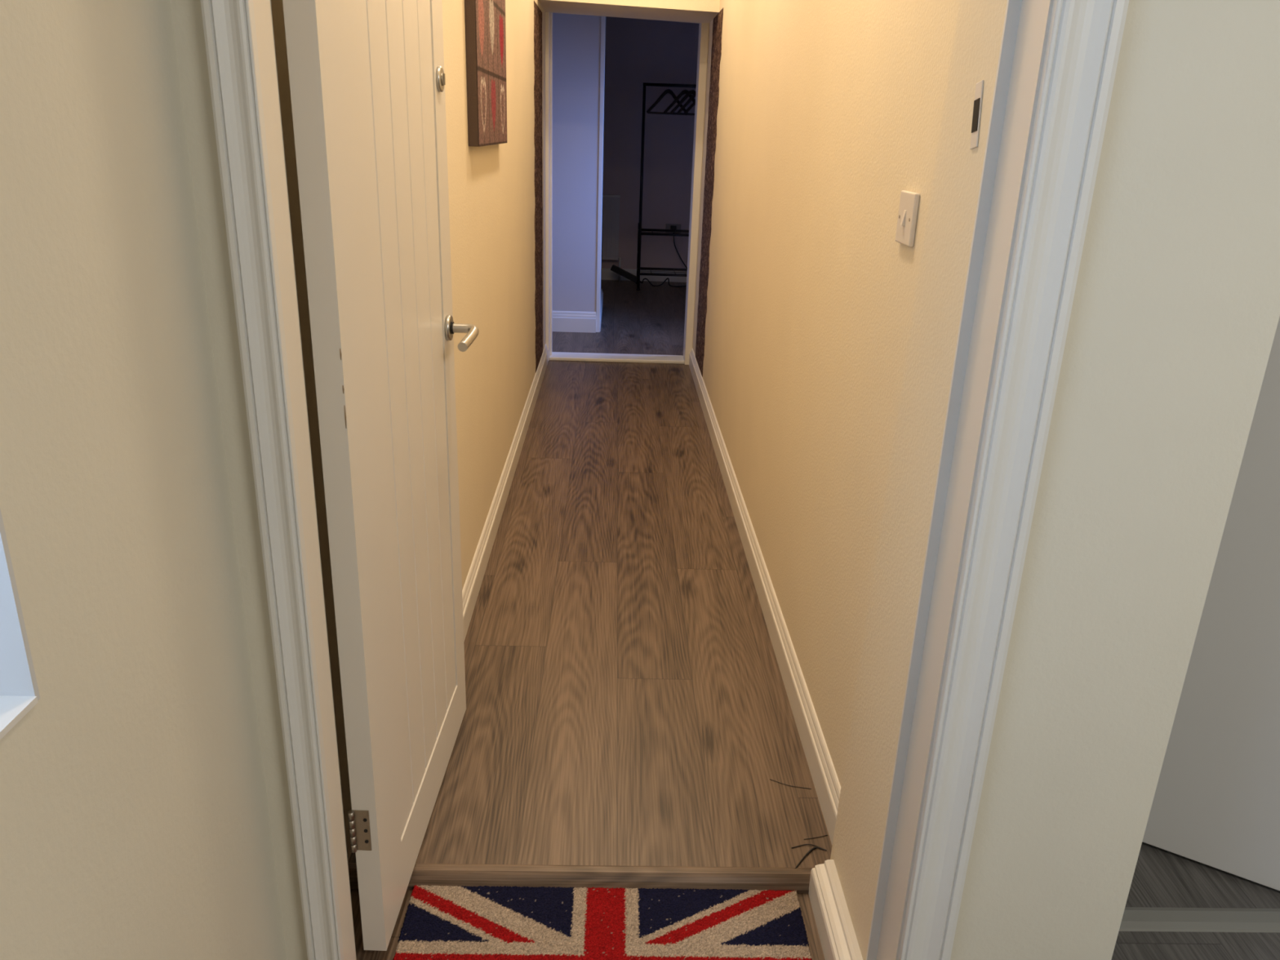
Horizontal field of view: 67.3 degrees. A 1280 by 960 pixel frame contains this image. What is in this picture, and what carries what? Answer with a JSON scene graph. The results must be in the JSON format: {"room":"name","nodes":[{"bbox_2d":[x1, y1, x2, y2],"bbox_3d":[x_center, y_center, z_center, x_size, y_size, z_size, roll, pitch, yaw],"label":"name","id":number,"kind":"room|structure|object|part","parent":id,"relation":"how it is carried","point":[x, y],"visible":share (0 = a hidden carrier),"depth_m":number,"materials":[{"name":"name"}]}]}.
{"room":"hallway","nodes":[
{"label":"hallway","id":0,"kind":"room"},
{"bbox_2d":[0,0,287,959],"bbox_3d":[-0.604,0.389,-0.584,0.254,2.450,3.662,1,20,-2],"label":"wall","id":1,"kind":"structure","parent":0,"point":[135,820],"depth_m":0.94,"materials":[{"name":"beige paint"}]},
{"bbox_2d":[0,508,39,739],"bbox_3d":[-0.613,-0.105,0.093,0.256,1.047,1.173,1,20,-2],"label":"window","id":2,"kind":"structure","parent":1,"relation":"in","point":[19,689],"depth_m":0.80,"materials":[{"name":"grey"}]},
{"bbox_3d":[-0.610,0.384,0.272,0.216,0.006,1.161,1,20,-2],"label":"sill","id":3,"kind":"part","parent":2,"relation":"part of","materials":[{"name":"white paint"}]},
{"bbox_2d":[271,0,545,862],"bbox_3d":[-0.568,-1.257,3.444,0.140,2.780,4.745,1,20,-2],"label":"wall","id":4,"kind":"structure","parent":0,"point":[491,188],"depth_m":3.05,"materials":[{"name":"beige paint"}]},
{"bbox_2d":[253,0,355,959],"bbox_3d":[-0.453,-0.089,1.264,0.033,2.090,0.138,1,20,-2],"label":"trim","id":5,"kind":"structure","parent":4,"relation":"attached to","point":[262,10],"depth_m":1.24,"materials":[{"name":"white wood"}]},
{"bbox_2d":[282,0,479,951],"bbox_3d":[-0.395,-0.227,1.701,0.115,1.977,0.762,2,20,0],"label":"door","id":6,"kind":"structure","parent":4,"relation":"in","point":[367,79],"depth_m":1.59,"materials":[{"name":"beige wood"}]},
{"bbox_3d":[-0.383,-0.770,1.847,0.008,0.046,0.046,2,20,0],"label":"thumb turn plate","id":7,"kind":"part","parent":6,"relation":"part of","materials":[{"name":"silver metal"}]},
{"bbox_3d":[-0.398,-0.318,2.006,0.010,0.052,0.052,2,20,0],"label":"handle","id":8,"kind":"part","parent":6,"relation":"part of","materials":[{"name":"silver metal"}]},
{"bbox_3d":[-0.364,-0.292,1.960,0.061,0.034,0.124,2,20,0],"label":"lever","id":9,"kind":"part","parent":6,"relation":"part of","materials":[{"name":"silver metal"}]},
{"bbox_2d":[464,0,506,146],"bbox_3d":[-0.462,-1.439,2.909,0.030,0.800,0.735,1,20,-2],"label":"print","id":10,"kind":"object","parent":4,"relation":"attached to","point":[485,20],"visible":1,"depth_m":2.81,"materials":[{"name":"brown"}]},
{"bbox_2d":[462,343,548,642],"bbox_3d":[-0.540,-0.150,4.225,0.018,0.108,3.740,1,20,-2],"label":"baseboard","id":11,"kind":"structure","parent":4,"relation":"attached to","point":[473,584],"depth_m":3.50,"materials":[{"name":"white wood"}]},
{"bbox_2d":[533,0,542,373],"bbox_3d":[-0.545,-1.531,5.171,0.002,1.834,0.553,1,20,-2],"label":"strip","id":12,"kind":"object","parent":4,"relation":"attached to","point":[537,12],"visible":1,"depth_m":5.14,"materials":[{"name":"brown wood"}]},
{"bbox_2d":[551,13,606,333],"bbox_3d":[-1.218,-2.476,7.040,1.888,2.500,1.328,1,20,-2],"label":"wall","id":13,"kind":"structure","parent":0,"point":[576,38],"depth_m":6.51,"materials":[{"name":"grey paint"}]},
{"bbox_2d":[595,16,605,332],"bbox_3d":[-0.263,-2.235,6.470,0.030,2.500,0.024,1,20,-2],"label":"trim","id":14,"kind":"structure","parent":13,"relation":"attached to","point":[602,18],"depth_m":6.51,"materials":[{"name":"white wood"}]},
{"bbox_2d":[600,288,603,331],"bbox_3d":[-0.306,-1.339,7.502,0.018,0.108,1.280,1,20,-2],"label":"baseboard","id":15,"kind":"structure","parent":13,"relation":"attached to","point":[602,292],"depth_m":7.51,"materials":[{"name":"white wood"}]},
{"bbox_2d":[549,351,684,364],"bbox_3d":[-0.146,-0.775,6.099,0.848,0.021,0.160,1,20,-2],"label":"trim","id":16,"kind":"structure","parent":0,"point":[556,356],"depth_m":6.05,"materials":[{"name":"white wood"}]},
{"bbox_2d":[551,280,686,355],"bbox_3d":[-0.385,-1.354,7.735,3.650,0.030,3.330,1,20,-2],"label":"floor","id":17,"kind":"structure","parent":0,"point":[651,319],"depth_m":7.24,"materials":[{"name":"grey wood"}]},
{"bbox_2d":[610,264,637,283],"bbox_3d":[-0.145,-1.931,9.003,0.265,0.154,0.052,4,20,6],"label":"power strip","id":18,"kind":"object","parent":17,"relation":"on","point":[615,268],"visible":0.98,"depth_m":8.98,"materials":[{"name":"black plastic"}]},
{"bbox_2d":[613,267,634,279],"bbox_3d":[-0.154,-1.928,8.979,0.214,0.024,0.004,27,21,-3],"label":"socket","id":19,"kind":"object","parent":18,"relation":"attached to","point":[620,271],"depth_m":8.98,"materials":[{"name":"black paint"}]},
{"bbox_2d":[640,232,687,287],"bbox_3d":[0.264,-2.050,8.980,0.444,0.473,0.297,-14,25,-37],"label":"power cable","id":20,"kind":"object","parent":17,"relation":"on","point":[668,278],"visible":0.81,"depth_m":9.03,"materials":[{"name":"black plastic"}]},
{"bbox_2d":[635,82,696,290],"bbox_3d":[0.449,-2.603,8.643,0.917,1.747,0.434,1,20,-2],"label":"clothes rack","id":21,"kind":"object","parent":17,"relation":"on","point":[640,229],"visible":0.5,"depth_m":8.57,"materials":[{"name":"black metal"}]},
{"bbox_3d":[-0.016,-2.131,9.019,0.019,0.548,0.020,1,20,-2],"label":"post","id":22,"kind":"part","parent":21,"relation":"part of","materials":[{"name":"black metal"}]},
{"bbox_3d":[0.011,-2.545,8.442,0.025,1.723,0.026,1,20,-2],"label":"post","id":23,"kind":"part","parent":21,"relation":"part of","materials":[{"name":"black metal"}]},
{"bbox_2d":[636,266,687,276],"bbox_3d":[0.425,-1.919,8.893,0.901,0.018,0.418,1,20,-2],"label":"wire shelf","id":24,"kind":"object","parent":21,"relation":"attached to","point":[638,271],"depth_m":8.88,"materials":[{"name":"black metal"}]},
{"bbox_2d":[640,228,688,236],"bbox_3d":[0.437,-2.252,8.772,0.901,0.018,0.418,1,20,-2],"label":"shelf","id":25,"kind":"object","parent":21,"relation":"attached to","point":[659,231],"depth_m":8.76,"materials":[{"name":"black metal"}]},
{"bbox_2d":[646,83,685,115],"bbox_3d":[0.241,-3.247,8.190,0.423,0.248,0.032,-10,23,-30],"label":"hanger","id":26,"kind":"object","parent":21,"relation":"hanging from","point":[668,91],"visible":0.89,"depth_m":8.15,"materials":[{"name":"black wood"}]},
{"bbox_2d":[663,87,695,115],"bbox_3d":[0.386,-3.244,8.194,0.423,0.248,0.032,-10,23,-30],"label":"hanger","id":27,"kind":"object","parent":21,"relation":"hanging from","point":[684,91],"visible":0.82,"depth_m":8.14,"materials":[{"name":"black wood"}]},
{"bbox_2d":[670,84,695,115],"bbox_3d":[0.443,-3.243,8.196,0.423,0.248,0.032,-10,23,-30],"label":"hanger","id":28,"kind":"object","parent":21,"relation":"hanging from","point":[691,91],"visible":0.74,"depth_m":8.14,"materials":[{"name":"black wood"}]},
{"bbox_2d":[676,91,695,115],"bbox_3d":[0.499,-3.241,8.198,0.423,0.248,0.032,-10,23,-30],"label":"hanger","id":29,"kind":"object","parent":21,"relation":"hanging from","point":[693,95],"visible":0.2,"depth_m":8.14,"materials":[{"name":"black wood"}]},
{"bbox_2d":[684,99,695,115],"bbox_3d":[0.556,-3.240,8.200,0.423,0.248,0.032,-10,23,-30],"label":"hanger","id":30,"kind":"object","parent":21,"relation":"hanging from","point":[686,113],"visible":0.12,"depth_m":8.14,"materials":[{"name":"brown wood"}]},
{"bbox_2d":[537,0,719,22],"bbox_3d":[-0.051,-2.848,4.969,0.915,0.805,0.570,1,20,-2],"label":"wall","id":31,"kind":"structure","parent":0,"point":[680,11],"depth_m":4.94,"materials":[{"name":"beige paint"}]},
{"bbox_2d":[601,16,699,271],"bbox_3d":[-0.380,-3.131,8.911,3.850,2.500,0.100,1,20,-2],"label":"wall","id":32,"kind":"structure","parent":0,"point":[638,51],"depth_m":8.85,"materials":[{"name":"grey paint"}]},
{"bbox_2d":[601,194,621,280],"bbox_3d":[-0.521,-2.296,9.102,0.689,0.792,0.105,1,20,-2],"label":"radiator","id":33,"kind":"object","parent":32,"relation":"attached to","point":[611,203],"visible":0.2,"depth_m":9.03,"materials":[{"name":"grey metal"}]},
{"bbox_3d":[-0.527,-2.380,9.058,0.660,0.580,0.070,1,20,-2],"label":"panel","id":34,"kind":"part","parent":33,"relation":"part of","materials":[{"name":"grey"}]},
{"bbox_2d":[603,194,620,197],"bbox_3d":[-0.518,-2.655,8.957,0.670,0.017,0.080,1,20,-2],"label":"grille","id":35,"kind":"object","parent":33,"relation":"attached to","point":[604,195],"depth_m":8.93,"materials":[{"name":"metal"}]},
{"bbox_2d":[601,267,687,282],"bbox_3d":[-0.418,-1.988,9.266,3.650,0.108,0.018,1,20,-2],"label":"baseboard","id":36,"kind":"structure","parent":32,"relation":"attached to","point":[606,273],"depth_m":9.28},
{"bbox_2d":[665,223,680,233],"bbox_3d":[0.317,-2.385,9.123,0.146,0.086,0.045,1,20,-2],"label":"wall socket","id":37,"kind":"object","parent":32,"relation":"attached to","point":[668,226],"visible":0.71,"depth_m":9.12,"materials":[{"name":"grey plastic"}]},
{"bbox_2d":[170,0,1279,959],"bbox_3d":[1.423,-0.414,1.210,4.100,2.860,0.173,1,20,-2],"label":"wall","id":38,"kind":"structure","parent":0,"point":[1175,315],"depth_m":1.24,"materials":[{"name":"white paint"}]},
{"bbox_2d":[200,0,344,959],"bbox_3d":[-0.459,-0.063,1.193,0.050,2.090,0.020,1,20,-2],"label":"trim","id":39,"kind":"structure","parent":38,"relation":"attached to","point":[228,25],"depth_m":1.19,"materials":[{"name":"white wood"}]},
{"bbox_2d":[866,0,1022,959],"bbox_3d":[0.423,-0.074,1.306,0.016,2.090,0.006,1,20,-2],"label":"trim","id":40,"kind":"structure","parent":38,"relation":"attached to","point":[1013,8],"depth_m":1.31,"materials":[{"name":"white wood"}]},
{"bbox_2d":[897,0,1128,959],"bbox_3d":[0.475,-0.041,1.222,0.078,2.090,0.020,1,20,-2],"label":"trim","id":41,"kind":"structure","parent":38,"relation":"attached to","point":[1085,37],"depth_m":1.21,"materials":[{"name":"white wood"}]},
{"bbox_2d":[1142,316,1279,890],"bbox_3d":[1.315,-0.110,1.622,0.740,1.980,0.040,14,23,29],"label":"door","id":42,"kind":"structure","parent":38,"relation":"in","point":[1215,803],"depth_m":1.88,"materials":[{"name":"white"}]},
{"bbox_2d":[347,360,1279,959],"bbox_3d":[1.367,0.768,2.139,4.100,0.060,8.430,1,20,-2],"label":"floor","id":43,"kind":"structure","parent":0,"point":[628,704],"depth_m":2.52,"materials":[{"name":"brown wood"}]},
{"bbox_2d":[347,862,813,893],"bbox_3d":[-0.100,0.787,1.901,0.956,0.032,0.038,1,20,-2],"label":"trim","id":44,"kind":"structure","parent":43,"relation":"on","point":[797,879],"depth_m":1.89,"materials":[{"name":"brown wood"}]},
{"bbox_2d":[392,884,812,959],"bbox_3d":[-0.063,0.875,1.691,0.753,0.014,0.421,1,20,-2],"label":"doormat","id":45,"kind":"object","parent":43,"relation":"on","point":[441,922],"visible":1,"depth_m":1.80,"materials":[{"name":"multicoloured fabric"}]},
{"bbox_2d":[769,778,811,789],"bbox_3d":[0.339,0.688,2.169,0.095,0.001,0.008,8,21,17],"label":"wire offcut","id":46,"kind":"object","parent":43,"relation":"on","point":[770,779],"visible":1,"depth_m":2.17,"materials":[{"name":"black plastic"}]},
{"bbox_2d":[791,844,826,868],"bbox_3d":[0.333,0.761,1.965,0.092,0.004,0.048,-13,25,-35],"label":"wire offcut","id":47,"kind":"object","parent":43,"relation":"on","point":[815,847],"visible":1,"depth_m":1.98,"materials":[{"name":"black plastic"}]},
{"bbox_2d":[1119,906,1279,932],"bbox_3d":[1.083,0.852,1.869,1.000,0.009,0.060,1,20,-2],"label":"trim","id":48,"kind":"structure","parent":43,"relation":"on","point":[1134,918],"depth_m":1.86,"materials":[{"name":"grey"}]},
{"bbox_2d":[692,0,959,786],"bbox_3d":[0.456,-1.225,3.455,0.080,2.780,4.790,1,20,-2],"label":"wall","id":49,"kind":"structure","parent":0,"point":[828,111],"depth_m":2.30,"materials":[{"name":"beige paint"}]},
{"bbox_2d":[695,8,723,377],"bbox_3d":[0.368,-1.510,5.200,0.002,1.834,0.554,1,20,-2],"label":"strip","id":50,"kind":"object","parent":49,"relation":"attached to","point":[716,51],"visible":1,"depth_m":5.17,"materials":[{"name":"brown wood"}]},
{"bbox_2d":[688,348,862,959],"bbox_3d":[0.334,0.049,3.807,0.084,0.138,4.700,1,20,-2],"label":"baseboard","id":51,"kind":"structure","parent":49,"relation":"attached to","point":[827,785],"depth_m":2.31,"materials":[{"name":"white wood"}]},
{"bbox_2d":[895,190,919,247],"bbox_3d":[0.448,-0.441,1.621,0.014,0.086,0.086,1,20,-2],"label":"light switch","id":52,"kind":"object","parent":49,"relation":"attached to","point":[909,201],"visible":1,"depth_m":1.60,"materials":[{"name":"beige plastic"}]},
{"bbox_2d":[875,0,1053,959],"bbox_3d":[0.437,-0.059,1.268,0.011,2.090,0.087,1,20,-2],"label":"trim","id":53,"kind":"structure","parent":49,"relation":"attached to","point":[1034,20],"depth_m":1.26,"materials":[{"name":"white wood"}]},
{"bbox_2d":[830,0,1007,959],"bbox_3d":[0.496,-0.446,1.325,0.146,2.780,0.283,1,20,-2],"label":"wall","id":54,"kind":"structure","parent":0,"point":[893,604],"depth_m":1.44,"materials":[{"name":"beige paint"}]},
{"bbox_2d":[969,80,983,149],"bbox_3d":[0.426,-0.461,1.216,0.003,0.082,0.035,1,20,-2],"label":"wall thermostat","id":55,"kind":"object","parent":54,"relation":"attached to","point":[979,86],"visible":1,"depth_m":1.21,"materials":[{"name":"beige plastic"}]},
{"bbox_3d":[-0.307,-1.927,5.668,3.850,2.530,0.120,1,20,-2],"label":"wall","id":56,"kind":"structure","parent":0,"visible":0},
{"bbox_2d":[545,11,709,364],"bbox_3d":[-0.102,-1.709,5.747,0.913,2.020,0.170,1,20,-2],"label":"trim","id":57,"kind":"structure","parent":56,"relation":"attached to","point":[703,42],"depth_m":5.67,"materials":[{"name":"white wood"}]}
]}

